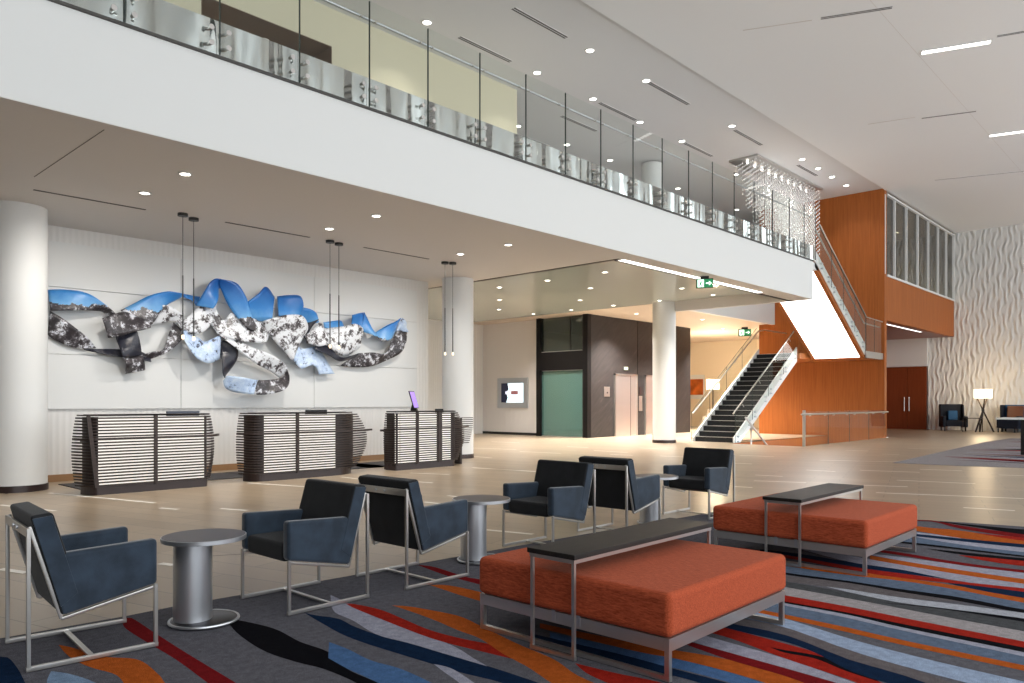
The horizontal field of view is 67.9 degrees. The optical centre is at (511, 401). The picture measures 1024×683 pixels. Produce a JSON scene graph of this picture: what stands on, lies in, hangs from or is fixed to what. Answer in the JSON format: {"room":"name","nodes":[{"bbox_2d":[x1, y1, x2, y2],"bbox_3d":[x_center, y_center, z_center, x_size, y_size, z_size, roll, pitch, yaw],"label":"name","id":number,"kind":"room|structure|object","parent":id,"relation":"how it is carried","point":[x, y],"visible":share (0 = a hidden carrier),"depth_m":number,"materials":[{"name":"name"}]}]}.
{"room":"hotel lobby","nodes":[
{"label":"hotel lobby","id":0,"kind":"room"},
{"bbox_2d":[48,225,427,474],"bbox_3d":[-9.157,-0.815,11.581,0.300,4.330,20.380,0,0,43],"label":"wall","id":1,"kind":"structure","parent":0,"point":[61,422],"depth_m":15.12,"materials":[{"name":"white paint"}]},
{"bbox_2d":[48,454,383,481],"bbox_3d":[-9.037,1.290,11.475,0.040,0.120,20.390,0,0,43],"label":"baseboard","id":2,"kind":"structure","parent":1,"relation":"attached to","point":[60,477],"depth_m":14.97,"materials":[{"name":"brown wood"}]},
{"bbox_2d":[48,278,407,394],"bbox_3d":[-5.022,-1.250,15.328,0.462,2.210,7.581,0,0,43],"label":"sculpture","id":3,"kind":"object","parent":1,"relation":"attached to","point":[252,320],"visible":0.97,"depth_m":14.79,"materials":[{"name":"multicoloured metal"}]},
{"bbox_2d":[48,240,416,408],"bbox_3d":[-7.122,-1.295,13.504,0.060,2.830,13.970,0,0,43],"label":"wall panel","id":4,"kind":"object","parent":1,"relation":"attached to","point":[76,380],"depth_m":14.54,"materials":[{"name":"white paint"}]},
{"bbox_2d":[0,96,638,287],"bbox_3d":[-10.182,-3.115,13.069,15.268,0.270,21.150,0,0,43],"label":"ceiling","id":5,"kind":"structure","parent":0,"point":[119,162],"depth_m":11.72,"materials":[{"name":"white paint"}]},
{"bbox_2d":[34,189,145,209],"bbox_3d":[-6.195,-2.977,11.231,0.045,0.006,1.520,0,0,43],"label":"ceiling vent","id":6,"kind":"object","parent":5,"relation":"in","point":[34,189],"visible":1,"depth_m":11.18,"materials":[{"name":"grey metal"}]},
{"bbox_2d":[177,212,187,338],"bbox_3d":[-5.202,-1.985,12.028,0.156,1.990,0.156,0,0,43],"label":"pendant lamp","id":7,"kind":"object","parent":5,"relation":"hanging from","point":[179,214],"visible":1,"depth_m":12.03,"materials":[{"name":"black metal"}]},
{"bbox_2d":[188,217,198,340],"bbox_3d":[-5.156,-1.985,12.326,0.156,1.990,0.156,0,0,43],"label":"pendant lamp","id":8,"kind":"object","parent":5,"relation":"hanging from","point":[192,219],"visible":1,"depth_m":12.32,"materials":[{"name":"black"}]},
{"bbox_2d":[225,222,309,237],"bbox_3d":[-4.204,-2.977,13.181,0.045,0.006,1.590,0,0,43],"label":"ceiling vent","id":9,"kind":"object","parent":5,"relation":"in","point":[225,222],"visible":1,"depth_m":13.12,"materials":[{"name":"grey metal"}]},
{"bbox_2d":[326,240,333,347],"bbox_3d":[-3.358,-1.985,14.040,0.156,1.990,0.156,0,0,43],"label":"pendant lamp","id":10,"kind":"object","parent":5,"relation":"hanging from","point":[327,241],"visible":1,"depth_m":14.03,"materials":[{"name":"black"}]},
{"bbox_2d":[335,242,342,348],"bbox_3d":[-3.245,-1.985,14.263,0.156,1.990,0.156,0,0,43],"label":"pendant lamp","id":11,"kind":"object","parent":5,"relation":"hanging from","point":[336,243],"visible":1,"depth_m":14.25,"materials":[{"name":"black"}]},
{"bbox_2d":[441,261,448,355],"bbox_3d":[-1.426,-1.985,16.190,0.156,1.990,0.156,0,0,43],"label":"pendant lamp","id":12,"kind":"object","parent":5,"relation":"hanging from","point":[442,262],"visible":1,"depth_m":16.19,"materials":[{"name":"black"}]},
{"bbox_2d":[164,0,516,133],"bbox_3d":[-12.155,-6.355,15.986,12.400,3.710,22.710,0,0,43],"label":"wall","id":13,"kind":"structure","parent":0,"point":[395,62],"depth_m":16.95,"materials":[{"name":"beige paint"}]},
{"bbox_2d":[201,0,331,63],"bbox_3d":[-5.801,-5.957,15.890,3.005,2.915,2.780,0,0,43],"label":"wall niche","id":14,"kind":"object","parent":13,"relation":"in","point":[231,16],"visible":0.1,"depth_m":15.13,"materials":[{"name":"brown paint"}]},
{"bbox_2d":[0,0,812,298],"bbox_3d":[-1.613,-3.548,11.172,0.170,1.124,30.100,0,0,43],"label":"wall","id":15,"kind":"structure","parent":0,"point":[54,56],"depth_m":9.98,"materials":[{"name":"white paint"}]},
{"bbox_2d":[61,0,813,259],"bbox_3d":[-1.558,-4.310,11.120,0.080,0.400,30.100,0,0,43],"label":"glass railing","id":16,"kind":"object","parent":15,"relation":"attached to","point":[161,17],"depth_m":10.73,"materials":[{"name":"clear glass"}]},
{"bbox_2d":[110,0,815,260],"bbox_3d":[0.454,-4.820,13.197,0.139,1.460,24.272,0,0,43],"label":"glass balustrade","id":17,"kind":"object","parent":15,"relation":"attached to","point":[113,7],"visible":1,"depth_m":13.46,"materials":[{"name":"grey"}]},
{"bbox_2d":[621,256,811,300],"bbox_3d":[5.471,-3.115,19.026,0.568,0.270,8.950,0,0,43],"label":"strip","id":18,"kind":"object","parent":15,"relation":"attached to","point":[767,291],"visible":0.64,"depth_m":18.36,"materials":[{"name":"white paint"}]},
{"bbox_2d":[619,259,761,292],"bbox_3d":[4.519,-2.978,18.322,0.140,0.025,6.520,0,0,43],"label":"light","id":19,"kind":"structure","parent":18,"relation":"attached to","point":[623,260],"depth_m":17.59,"materials":[{"name":"white"}]},
{"bbox_2d":[615,260,791,301],"bbox_3d":[5.202,-3.130,19.176,0.030,0.360,8.900,0,0,43],"label":"trim","id":20,"kind":"structure","parent":18,"relation":"attached to","point":[615,260],"depth_m":18.32,"materials":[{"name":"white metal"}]},
{"bbox_2d":[696,276,712,288],"bbox_3d":[4.564,-2.838,18.021,0.392,0.284,0.071,0,0,15],"label":"exit sign","id":21,"kind":"object","parent":18,"relation":"hanging from","point":[704,281],"visible":1,"depth_m":18.00,"materials":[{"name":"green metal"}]},
{"bbox_2d":[428,319,482,433],"bbox_3d":[-4.913,-1.000,28.981,0.200,4.700,10.820,0,0,43],"label":"wall","id":22,"kind":"structure","parent":0,"point":[434,326],"depth_m":31.01,"materials":[{"name":"white paint"}]},
{"bbox_2d":[428,259,620,289],"bbox_3d":[-3.157,-2.982,20.909,14.800,0.027,0.100,0,0,43],"label":"trim","id":23,"kind":"structure","parent":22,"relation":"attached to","point":[613,259],"depth_m":17.31,"materials":[{"name":"white metal"}]},
{"bbox_2d":[0,426,1023,637],"bbox_3d":[3.961,1.349,19.585,39.000,0.002,50.000,0,0,43],"label":"floor","id":24,"kind":"structure","parent":0,"point":[967,494],"depth_m":11.11,"materials":[{"name":"tile"}]},
{"bbox_2d":[0,200,48,493],"bbox_3d":[-7.567,-0.820,11.639,0.824,4.340,0.824,0,0,43],"label":"column","id":25,"kind":"structure","parent":24,"relation":"on","point":[23,226],"depth_m":11.35,"materials":[{"name":"white paint"}]},
{"bbox_2d":[71,413,218,494],"bbox_3d":[-5.564,0.765,11.793,0.532,1.170,2.223,0,0,43],"label":"reception desk","id":26,"kind":"object","parent":24,"relation":"on","point":[149,452],"visible":1,"depth_m":11.45,"materials":[{"name":"brown wood"}]},
{"bbox_2d":[83,413,209,415],"bbox_3d":[-5.529,0.190,11.679,0.300,0.020,1.825,0,0,43],"label":"countertop","id":27,"kind":"structure","parent":26,"relation":"on","point":[162,413],"depth_m":11.57,"materials":[{"name":"brown wood"}]},
{"bbox_2d":[166,411,198,415],"bbox_3d":[-5.302,0.347,12.258,0.120,0.405,0.520,0,0,43],"label":"monitor","id":28,"kind":"object","parent":26,"relation":"on","point":[166,411],"visible":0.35,"depth_m":12.22,"materials":[{"name":"grey plastic"}]},
{"bbox_2d":[58,472,242,489],"bbox_3d":[-6.015,1.343,13.069,1.150,0.010,2.850,0,0,43],"label":"floor mat","id":29,"kind":"object","parent":24,"relation":"on","point":[214,476],"visible":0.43,"depth_m":13.49,"materials":[{"name":"grey"}]},
{"bbox_2d":[236,412,371,481],"bbox_3d":[-3.651,0.765,13.876,0.566,1.170,2.823,0,0,43],"label":"reception desk","id":30,"kind":"object","parent":24,"relation":"on","point":[297,445],"visible":1,"depth_m":13.37,"materials":[{"name":"brown wood"}]},
{"bbox_2d":[252,412,339,413],"bbox_3d":[-3.728,0.190,13.630,0.300,0.020,1.985,0,0,43],"label":"countertop","id":31,"kind":"structure","parent":30,"relation":"on","point":[252,412],"depth_m":13.07,"materials":[{"name":"brown wood"}]},
{"bbox_2d":[224,464,383,474],"bbox_3d":[-4.032,1.343,15.186,1.150,0.010,3.050,0,0,43],"label":"floor mat","id":32,"kind":"object","parent":24,"relation":"on","point":[354,467],"visible":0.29,"depth_m":15.48,"materials":[{"name":"grey"}]},
{"bbox_2d":[353,461,383,467],"bbox_3d":[-2.579,1.343,16.736,1.150,0.010,2.300,0,0,43],"label":"floor mat","id":33,"kind":"object","parent":24,"relation":"on","point":[380,463],"visible":0.21,"depth_m":16.30,"materials":[{"name":"grey rubber"}]},
{"bbox_2d":[380,410,472,470],"bbox_3d":[-1.709,0.765,15.979,0.766,1.170,2.413,0,0,34],"label":"reception desk","id":34,"kind":"object","parent":24,"relation":"on","point":[417,440],"visible":1,"depth_m":15.44,"materials":[{"name":"brown wood"}]},
{"bbox_2d":[408,391,418,410],"bbox_3d":[-1.993,-0.022,15.491,0.150,0.400,0.230,0,0,18],"label":"display","id":35,"kind":"object","parent":34,"relation":"on","point":[414,406],"visible":1,"depth_m":15.46,"materials":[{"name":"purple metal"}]},
{"bbox_2d":[387,410,454,411],"bbox_3d":[-1.778,0.190,15.653,0.300,0.020,1.765,0,0,43],"label":"countertop","id":36,"kind":"structure","parent":34,"relation":"on","point":[442,410],"depth_m":15.52,"materials":[{"name":"brown wood"}]},
{"bbox_2d":[442,277,473,458],"bbox_3d":[-1.317,-0.820,18.486,0.784,4.340,0.784,0,0,43],"label":"column","id":37,"kind":"structure","parent":24,"relation":"on","point":[457,292],"depth_m":18.16,"materials":[{"name":"white paint"}]},
{"bbox_2d":[0,512,1023,682],"bbox_3d":[2.001,1.346,3.744,8.200,0.005,12.200,0,0,43],"label":"carpet","id":38,"kind":"object","parent":24,"relation":"on","point":[950,609],"visible":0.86,"depth_m":4.35,"materials":[{"name":"multicoloured carpet"}]},
{"bbox_2d":[5,502,157,672],"bbox_3d":[-2.381,0.950,4.202,0.625,0.781,0.620,0,0,-42],"label":"lounge armchair","id":39,"kind":"object","parent":38,"relation":"on","point":[72,572],"visible":1,"depth_m":4.02,"materials":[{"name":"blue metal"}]},
{"bbox_2d":[160,528,246,630],"bbox_3d":[-1.885,1.078,4.660,0.491,0.529,0.491,0,0,43],"label":"round side table","id":40,"kind":"object","parent":38,"relation":"on","point":[192,549],"visible":1,"depth_m":4.56,"materials":[{"name":"grey metal"}]},
{"bbox_2d":[240,479,368,615],"bbox_3d":[-1.413,0.950,5.205,0.620,0.781,0.625,0,0,43],"label":"lounge armchair","id":41,"kind":"object","parent":38,"relation":"on","point":[324,528],"visible":1,"depth_m":5.12,"materials":[{"name":"blue fabric"}]},
{"bbox_2d":[355,474,468,589],"bbox_3d":[-0.768,0.950,5.856,0.620,0.781,0.625,0,0,43],"label":"lounge armchair","id":42,"kind":"object","parent":38,"relation":"on","point":[398,515],"visible":0.97,"depth_m":5.67,"materials":[{"name":"blue fabric"}]},
{"bbox_2d":[452,495,509,564],"bbox_3d":[-0.260,1.078,6.451,0.491,0.529,0.491,0,0,43],"label":"round side table","id":43,"kind":"object","parent":38,"relation":"on","point":[477,504],"visible":0.66,"depth_m":6.35,"materials":[{"name":"grey metal"}]},
{"bbox_2d":[502,459,595,546],"bbox_3d":[0.344,0.950,7.073,0.620,0.781,0.625,0,0,43],"label":"lounge armchair","id":44,"kind":"object","parent":38,"relation":"on","point":[561,489],"visible":0.9,"depth_m":7.03,"materials":[{"name":"blue fabric"}]},
{"bbox_2d":[577,456,660,531],"bbox_3d":[1.107,0.950,7.888,0.620,0.781,0.625,0,0,43],"label":"lounge armchair","id":45,"kind":"object","parent":38,"relation":"on","point":[617,484],"visible":0.8,"depth_m":7.68,"materials":[{"name":"blue fabric"}]},
{"bbox_2d":[527,518,712,660],"bbox_3d":[0.700,1.066,4.565,0.330,0.551,1.460,0,0,43],"label":"table","id":46,"kind":"object","parent":38,"relation":"on","point":[573,551],"visible":0.87,"depth_m":4.22,"materials":[{"name":"black wood"}]},
{"bbox_2d":[480,539,785,682],"bbox_3d":[0.729,1.129,4.559,1.314,0.426,1.334,0,0,43],"label":"ottoman","id":47,"kind":"object","parent":38,"relation":"on","point":[667,596],"visible":0.93,"depth_m":4.09,"materials":[{"name":"fabric"}]},
{"bbox_2d":[480,539,785,636],"bbox_3d":[0.729,1.026,4.559,1.314,0.218,1.334,0,0,43],"label":"cushion","id":48,"kind":"object","parent":47,"relation":"on","point":[672,588],"depth_m":4.12,"materials":[{"name":"fabric"}]},
{"bbox_2d":[635,473,678,523],"bbox_3d":[1.593,1.078,8.428,0.491,0.529,0.491,0,0,43],"label":"round side table","id":49,"kind":"object","parent":38,"relation":"on","point":[650,513],"visible":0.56,"depth_m":8.32,"materials":[{"name":"grey metal"}]},
{"bbox_2d":[662,447,734,519],"bbox_3d":[2.231,0.950,9.087,0.620,0.781,0.625,0,0,43],"label":"lounge armchair","id":50,"kind":"object","parent":38,"relation":"on","point":[708,470],"visible":0.94,"depth_m":9.06,"materials":[{"name":"blue fabric"}]},
{"bbox_2d":[763,483,863,566],"bbox_3d":[2.718,1.066,6.799,0.330,0.551,1.460,0,0,43],"label":"table","id":51,"kind":"object","parent":38,"relation":"on","point":[807,495],"visible":0.83,"depth_m":6.43,"materials":[{"name":"black wood"}]},
{"bbox_2d":[713,493,916,575],"bbox_3d":[2.708,1.129,6.788,1.314,0.426,1.334,0,0,43],"label":"ottoman","id":52,"kind":"object","parent":38,"relation":"on","point":[862,528],"visible":0.88,"depth_m":6.34,"materials":[{"name":"fabric"}]},
{"bbox_2d":[713,493,916,547],"bbox_3d":[2.708,1.026,6.788,1.314,0.218,1.334,0,0,43],"label":"cushion","id":53,"kind":"object","parent":52,"relation":"on","point":[832,522],"depth_m":6.37,"materials":[{"name":"fabric"}]},
{"bbox_2d":[542,315,581,437],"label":"glass door","id":54,"kind":"structure","parent":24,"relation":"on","point":[559,334],"depth_m":29.51,"materials":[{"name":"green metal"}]},
{"bbox_2d":[652,301,675,442],"bbox_3d":[5.056,-0.990,25.287,0.784,4.680,0.784,0,0,43],"label":"column","id":55,"kind":"structure","parent":24,"relation":"on","point":[664,314],"depth_m":24.96,"materials":[{"name":"white paint"}]},
{"bbox_2d":[706,379,718,409],"bbox_3d":[9.573,0.140,36.252,0.600,2.420,0.600,0,0,43],"label":"floor lamp","id":56,"kind":"object","parent":24,"relation":"on","point":[709,382],"visible":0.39,"depth_m":36.05,"materials":[{"name":"beige"}]},
{"bbox_2d":[691,224,882,442],"bbox_3d":[10.191,-2.180,27.682,3.860,7.174,7.823,0,0,43],"label":"staircase","id":57,"kind":"structure","parent":24,"relation":"on","point":[823,324],"depth_m":27.15,"materials":[{"name":"black paint"}]},
{"bbox_2d":[745,417,767,444],"bbox_3d":[8.469,1.461,25.639,0.070,1.978,2.635,0,0,43],"label":"stair rail","id":58,"kind":"object","parent":57,"relation":"attached to","point":[746,418],"visible":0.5,"depth_m":24.98,"materials":[{"name":"silver metal"}]},
{"bbox_2d":[801,410,887,446],"bbox_3d":[11.296,0.810,25.559,0.136,1.120,7.950,0,0,43],"label":"guard","id":59,"kind":"object","parent":24,"relation":"on","point":[804,413],"visible":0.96,"depth_m":23.97,"materials":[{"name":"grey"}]},
{"bbox_2d":[939,404,967,430],"bbox_3d":[20.675,0.725,35.690,1.040,1.250,0.968,0,0,18],"label":"chair","id":60,"kind":"object","parent":24,"relation":"on","point":[949,414],"visible":0.97,"depth_m":35.70,"materials":[{"name":"black leather"}]},
{"bbox_2d":[947,410,957,419],"bbox_3d":[20.711,0.625,35.800,0.400,0.450,0.300,0,0,18],"label":"cushion","id":61,"kind":"object","parent":60,"relation":"on","point":[951,414],"depth_m":35.67,"materials":[{"name":"blue fabric"}]},
{"bbox_2d":[894,438,1023,467],"bbox_3d":[17.098,1.346,19.647,9.911,0.006,15.945,0,0,43],"label":"carpet","id":62,"kind":"object","parent":24,"relation":"on","point":[1004,452],"visible":0.94,"depth_m":18.77,"materials":[{"name":"carpet"}]},
{"bbox_2d":[995,417,1023,454],"bbox_3d":[13.771,0.877,19.232,2.500,0.930,1.100,0,0,43],"label":"table","id":63,"kind":"object","parent":62,"relation":"on","point":[1002,418],"visible":1,"depth_m":19.33,"materials":[{"name":"white paint"}]},
{"bbox_2d":[974,389,993,431],"bbox_3d":[21.242,0.397,34.233,0.812,1.934,0.791,0,0,43],"label":"tripod floor lamp","id":64,"kind":"object","parent":24,"relation":"on","point":[978,393],"visible":0.98,"depth_m":34.12,"materials":[{"name":"brown wood"}]},
{"bbox_2d":[997,416,1021,432],"bbox_3d":[22.165,0.990,33.910,0.840,0.720,0.840,0,0,43],"label":"armchair","id":65,"kind":"object","parent":24,"relation":"on","point":[1001,424],"visible":0.87,"depth_m":33.60,"materials":[{"name":"black leather"}]},
{"bbox_2d":[1000,405,1023,431],"bbox_3d":[23.227,0.740,34.114,2.250,1.220,0.850,0,0,43],"label":"settee","id":66,"kind":"object","parent":24,"relation":"on","point":[1003,408],"visible":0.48,"depth_m":34.61,"materials":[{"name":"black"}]},
{"bbox_2d":[1007,406,1023,417],"bbox_3d":[22.845,0.508,34.548,0.640,0.665,0.285,0,0,43],"label":"cushion","id":67,"kind":"object","parent":66,"relation":"on","point":[1012,411],"visible":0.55,"depth_m":34.50,"materials":[{"name":"brown leather"}]},
{"bbox_2d":[483,320,544,434],"bbox_3d":[0.047,-1.000,31.679,3.350,4.700,0.200,0,0,43],"label":"wall","id":68,"kind":"structure","parent":0,"point":[509,349],"depth_m":31.68,"materials":[{"name":"white paint"}]},
{"bbox_2d":[483,431,535,435],"bbox_3d":[-0.028,1.300,31.599,3.350,0.100,0.040,0,0,43],"label":"baseboard","id":69,"kind":"structure","parent":68,"relation":"attached to","point":[485,432],"depth_m":31.61,"materials":[{"name":"black metal"}]},
{"bbox_2d":[497,377,528,407],"bbox_3d":[0.024,-0.380,31.515,1.720,1.240,0.072,0,0,43],"label":"framed artwork","id":70,"kind":"object","parent":68,"relation":"attached to","point":[511,392],"visible":1,"depth_m":31.44,"materials":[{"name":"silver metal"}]},
{"bbox_2d":[501,383,522,402],"bbox_3d":[0.003,-0.380,31.493,1.240,0.800,0.012,0,0,43],"label":"picture","id":71,"kind":"object","parent":70,"relation":"attached to","point":[510,392],"depth_m":31.49,"materials":[{"name":"white"}]},
{"bbox_2d":[545,370,571,427],"bbox_3d":[4.303,-1.000,42.766,0.200,4.700,7.700,0,0,43],"label":"wall","id":72,"kind":"structure","parent":0,"point":[556,382],"depth_m":40.62,"materials":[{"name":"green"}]},
{"bbox_2d":[572,370,579,433],"bbox_3d":[3.382,-0.980,31.158,2.270,4.660,0.100,0,0,43],"label":"wall","id":73,"kind":"structure","parent":0,"point":[577,372],"depth_m":31.74,"materials":[{"name":"green"}]},
{"bbox_2d":[428,261,751,321],"bbox_3d":[-0.151,-3.430,24.191,14.700,0.240,8.800,0,0,43],"label":"ceiling","id":74,"kind":"structure","parent":0,"point":[624,285],"depth_m":22.79,"materials":[{"name":"grey paint"}]},
{"bbox_2d":[473,304,764,342],"bbox_3d":[5.564,-3.430,38.159,15.940,0.240,19.300,0,0,43],"label":"ceiling","id":75,"kind":"structure","parent":0,"point":[709,329],"depth_m":31.28,"materials":[{"name":"beige paint"}]},
{"bbox_2d":[738,327,750,335],"bbox_3d":[10.303,-3.114,33.691,0.540,0.392,0.093,0,0,15],"label":"exit sign","id":76,"kind":"object","parent":75,"relation":"hanging from","point":[744,331],"visible":1,"depth_m":33.66,"materials":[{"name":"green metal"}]},
{"bbox_2d":[314,0,951,232],"bbox_3d":[-2.941,-8.330,25.777,20.460,0.240,49.600,0,0,43],"label":"ceiling","id":77,"kind":"structure","parent":0,"point":[613,74],"depth_m":20.45,"materials":[{"name":"white paint"}]},
{"bbox_2d":[458,36,511,62],"bbox_3d":[-0.606,-8.206,17.738,0.134,0.009,1.680,0,0,43],"label":"ceiling vent","id":78,"kind":"object","parent":77,"relation":"in","point":[470,42],"visible":1,"depth_m":17.71,"materials":[{"name":"grey metal"}]},
{"bbox_2d":[511,7,567,38],"bbox_3d":[0.626,-8.206,16.508,0.134,0.009,1.750,0,0,43],"label":"ceiling vent","id":79,"kind":"object","parent":77,"relation":"in","point":[520,12],"visible":1,"depth_m":16.45,"materials":[{"name":"grey metal"}]},
{"bbox_2d":[560,116,597,131],"bbox_3d":[1.989,-8.206,22.453,0.134,0.009,1.650,0,0,43],"label":"ceiling vent","id":80,"kind":"object","parent":77,"relation":"in","point":[563,117],"visible":1,"depth_m":22.42,"materials":[{"name":"grey metal"}]},
{"bbox_2d":[598,102,637,120],"bbox_3d":[3.006,-8.206,21.520,0.134,0.009,1.740,0,0,43],"label":"ceiling vent","id":81,"kind":"object","parent":77,"relation":"in","point":[601,103],"visible":1,"depth_m":21.49,"materials":[{"name":"grey metal"}]},
{"bbox_2d":[647,82,689,104],"bbox_3d":[4.186,-8.206,20.264,0.134,0.009,2.000,0,0,43],"label":"ceiling vent","id":82,"kind":"object","parent":77,"relation":"in","point":[652,84],"visible":1,"depth_m":20.23,"materials":[{"name":"grey metal"}]},
{"bbox_2d":[684,143,712,156],"bbox_3d":[6.091,-8.206,24.783,0.134,0.009,1.740,0,0,43],"label":"ceiling vent","id":83,"kind":"object","parent":77,"relation":"in","point":[686,144],"visible":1,"depth_m":24.72,"materials":[{"name":"grey metal"}]},
{"bbox_2d":[733,130,763,145],"bbox_3d":[7.352,-8.206,23.643,0.134,0.009,1.820,0,0,43],"label":"ceiling vent","id":84,"kind":"object","parent":77,"relation":"in","point":[736,131],"visible":1,"depth_m":23.60,"materials":[{"name":"grey metal"}]},
{"bbox_2d":[729,154,822,257],"bbox_3d":[9.655,-6.335,27.542,1.030,3.750,5.600,0,0,43],"label":"chandelier","id":85,"kind":"object","parent":77,"relation":"hanging from","point":[780,177],"visible":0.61,"depth_m":27.35,"materials":[{"name":"clear glass"}]},
{"bbox_2d":[582,314,689,437],"bbox_3d":[5.321,-0.980,31.384,0.250,4.660,7.520,0,0,43],"label":"wall","id":86,"kind":"structure","parent":0,"point":[613,340],"depth_m":30.25,"materials":[{"name":"stone"}]},
{"bbox_2d":[536,314,590,437],"bbox_3d":[1.970,-0.980,29.446,2.550,4.660,0.230,0,0,43],"label":"frame","id":87,"kind":"object","parent":86,"relation":"attached to","point":[580,359],"visible":0.98,"depth_m":29.16,"materials":[{"name":"black"}]},
{"bbox_2d":[614,374,637,436],"bbox_3d":[4.545,0.120,30.329,0.080,2.460,1.540,0,0,43],"label":"door","id":88,"kind":"structure","parent":86,"relation":"in","point":[625,385],"depth_m":30.27,"materials":[{"name":"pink metal"}]},
{"bbox_2d":[644,375,652,434],"bbox_3d":[6.008,0.120,31.891,0.080,2.460,1.560,0,0,43],"label":"door","id":89,"kind":"structure","parent":86,"relation":"in","point":[648,379],"depth_m":31.48,"materials":[{"name":"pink metal"}]},
{"bbox_2d":[690,339,758,427],"bbox_3d":[10.032,-1.000,42.811,16.100,4.700,0.200,0,0,43],"label":"wall","id":90,"kind":"structure","parent":0,"point":[709,359],"depth_m":41.59,"materials":[{"name":"beige paint"}]},
{"bbox_2d":[690,375,704,398],"bbox_3d":[10.279,-0.840,42.380,0.950,1.340,0.050,0,0,43],"label":"framed art","id":91,"kind":"object","parent":90,"relation":"attached to","point":[697,382],"visible":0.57,"depth_m":42.31,"materials":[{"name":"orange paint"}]},
{"bbox_2d":[690,379,702,394],"bbox_3d":[10.266,-0.835,42.366,0.830,0.870,0.010,0,0,43],"label":"print","id":92,"kind":"object","parent":91,"relation":"attached to","point":[696,385],"depth_m":42.35},
{"bbox_2d":[675,293,788,311],"bbox_3d":[6.594,-3.715,24.004,4.600,1.470,0.150,0,0,43],"label":"beam","id":93,"kind":"structure","parent":0,"point":[745,299],"depth_m":23.84,"materials":[{"name":"white paint"}]},
{"bbox_2d":[692,303,774,324],"bbox_3d":[7.989,-3.885,28.966,0.150,1.230,9.000,0,0,43],"label":"wall","id":94,"kind":"structure","parent":0,"point":[760,313],"depth_m":30.48,"materials":[{"name":"white paint"}]},
{"bbox_2d":[729,435,827,445],"bbox_3d":[9.871,1.950,27.750,0.140,1.200,8.200,0,0,43],"label":"wall","id":95,"kind":"structure","parent":0,"point":[817,440],"depth_m":28.34,"materials":[{"name":"orange wood"}]},
{"bbox_2d":[581,0,1023,232],"bbox_3d":[11.290,-8.250,12.444,18.540,0.200,49.600,0,0,43],"label":"ceiling","id":96,"kind":"structure","parent":0,"point":[826,81],"depth_m":19.05,"materials":[{"name":"white paint"}]},
{"bbox_2d":[821,6,891,19],"bbox_3d":[7.200,-8.143,15.926,1.366,0.009,0.124,0,0,19],"label":"ceiling vent","id":97,"kind":"object","parent":96,"relation":"in","point":[887,7],"visible":1,"depth_m":15.90,"materials":[{"name":"grey metal"}]},
{"bbox_2d":[920,39,991,54],"bbox_3d":[10.171,-8.132,17.452,1.420,0.030,0.200,0,0,23],"label":"recessed light","id":98,"kind":"object","parent":96,"relation":"in","point":[989,41],"visible":1,"depth_m":17.42,"materials":[{"name":"white paint"}]},
{"bbox_2d":[988,130,1023,136],"bbox_3d":[15.224,-8.132,22.941,1.468,0.030,0.200,0,0,27],"label":"recessed light","id":99,"kind":"object","parent":96,"relation":"in","point":[1019,131],"visible":1,"depth_m":23.02,"materials":[{"name":"white paint"}]},
{"bbox_2d":[759,189,886,443],"bbox_3d":[12.541,-2.830,31.039,5.060,10.760,0.250,0,0,43],"label":"wall","id":100,"kind":"structure","parent":0,"point":[853,225],"depth_m":30.19,"materials":[{"name":"orange wood"}]},
{"bbox_2d":[887,338,927,366],"bbox_3d":[19.000,-2.460,38.766,3.920,1.380,0.160,0,0,43],"label":"wall","id":101,"kind":"structure","parent":0,"point":[900,352],"depth_m":37.97,"materials":[{"name":"white paint"}]},
{"bbox_2d":[887,366,926,428],"bbox_3d":[19.694,-0.200,38.073,1.880,3.100,0.222,0,0,43],"label":"door","id":102,"kind":"structure","parent":101,"relation":"in","point":[906,386],"depth_m":38.01,"materials":[{"name":"red wood"}]},
{"bbox_2d":[887,322,946,339],"bbox_3d":[15.976,-3.250,34.851,4.860,0.200,10.010,0,0,43],"label":"ceiling","id":103,"kind":"structure","parent":0,"point":[893,333],"depth_m":35.50,"materials":[{"name":"red wood"}]},
{"bbox_2d":[887,277,953,336],"bbox_3d":[17.823,-4.000,33.122,0.200,1.700,10.008,0,0,43],"label":"wall","id":104,"kind":"structure","parent":0,"point":[909,306],"depth_m":32.46,"materials":[{"name":"orange wood"}]},
{"bbox_2d":[885,194,953,298],"bbox_3d":[17.761,-6.460,33.027,0.200,3.060,10.234,0,0,43],"label":"window","id":105,"kind":"structure","parent":104,"relation":"in","point":[920,253],"depth_m":32.39,"materials":[{"name":"glass"}]},
{"bbox_2d":[887,194,954,300],"bbox_3d":[17.834,-6.450,33.111,0.250,3.200,10.008,0,0,43],"label":"trim","id":106,"kind":"structure","parent":104,"relation":"attached to","point":[888,195],"depth_m":32.43,"materials":[{"name":"white paint"}]},
{"bbox_2d":[928,224,1023,430],"bbox_3d":[24.044,-3.400,34.204,9.680,9.500,0.060,0,0,43],"label":"wall","id":107,"kind":"structure","parent":0,"point":[985,350],"depth_m":35.92,"materials":[{"name":"white"}]},
{"bbox_3d":[2.114,-4.385,34.470,15.950,0.230,9.000,0,0,43],"label":"floor","id":108,"kind":"structure","parent":0,"visible":0},
{"bbox_2d":[641,161,661,188],"bbox_3d":[4.809,-6.325,26.121,0.744,3.650,0.744,0,0,43],"label":"column","id":109,"kind":"structure","parent":108,"relation":"on","point":[651,172],"depth_m":25.80,"materials":[{"name":"white paint"}]},
{"bbox_3d":[-13.200,-3.500,1.268,39.000,9.700,0.200,0,0,43],"label":"wall","id":110,"kind":"structure","parent":0,"visible":0},
{"bbox_2d":[48,0,813,260],"bbox_3d":[-1.541,-4.095,11.105,0.045,0.030,30.100,0,0,43],"label":"trim","id":111,"kind":"structure","parent":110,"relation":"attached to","point":[59,2],"depth_m":10.33,"materials":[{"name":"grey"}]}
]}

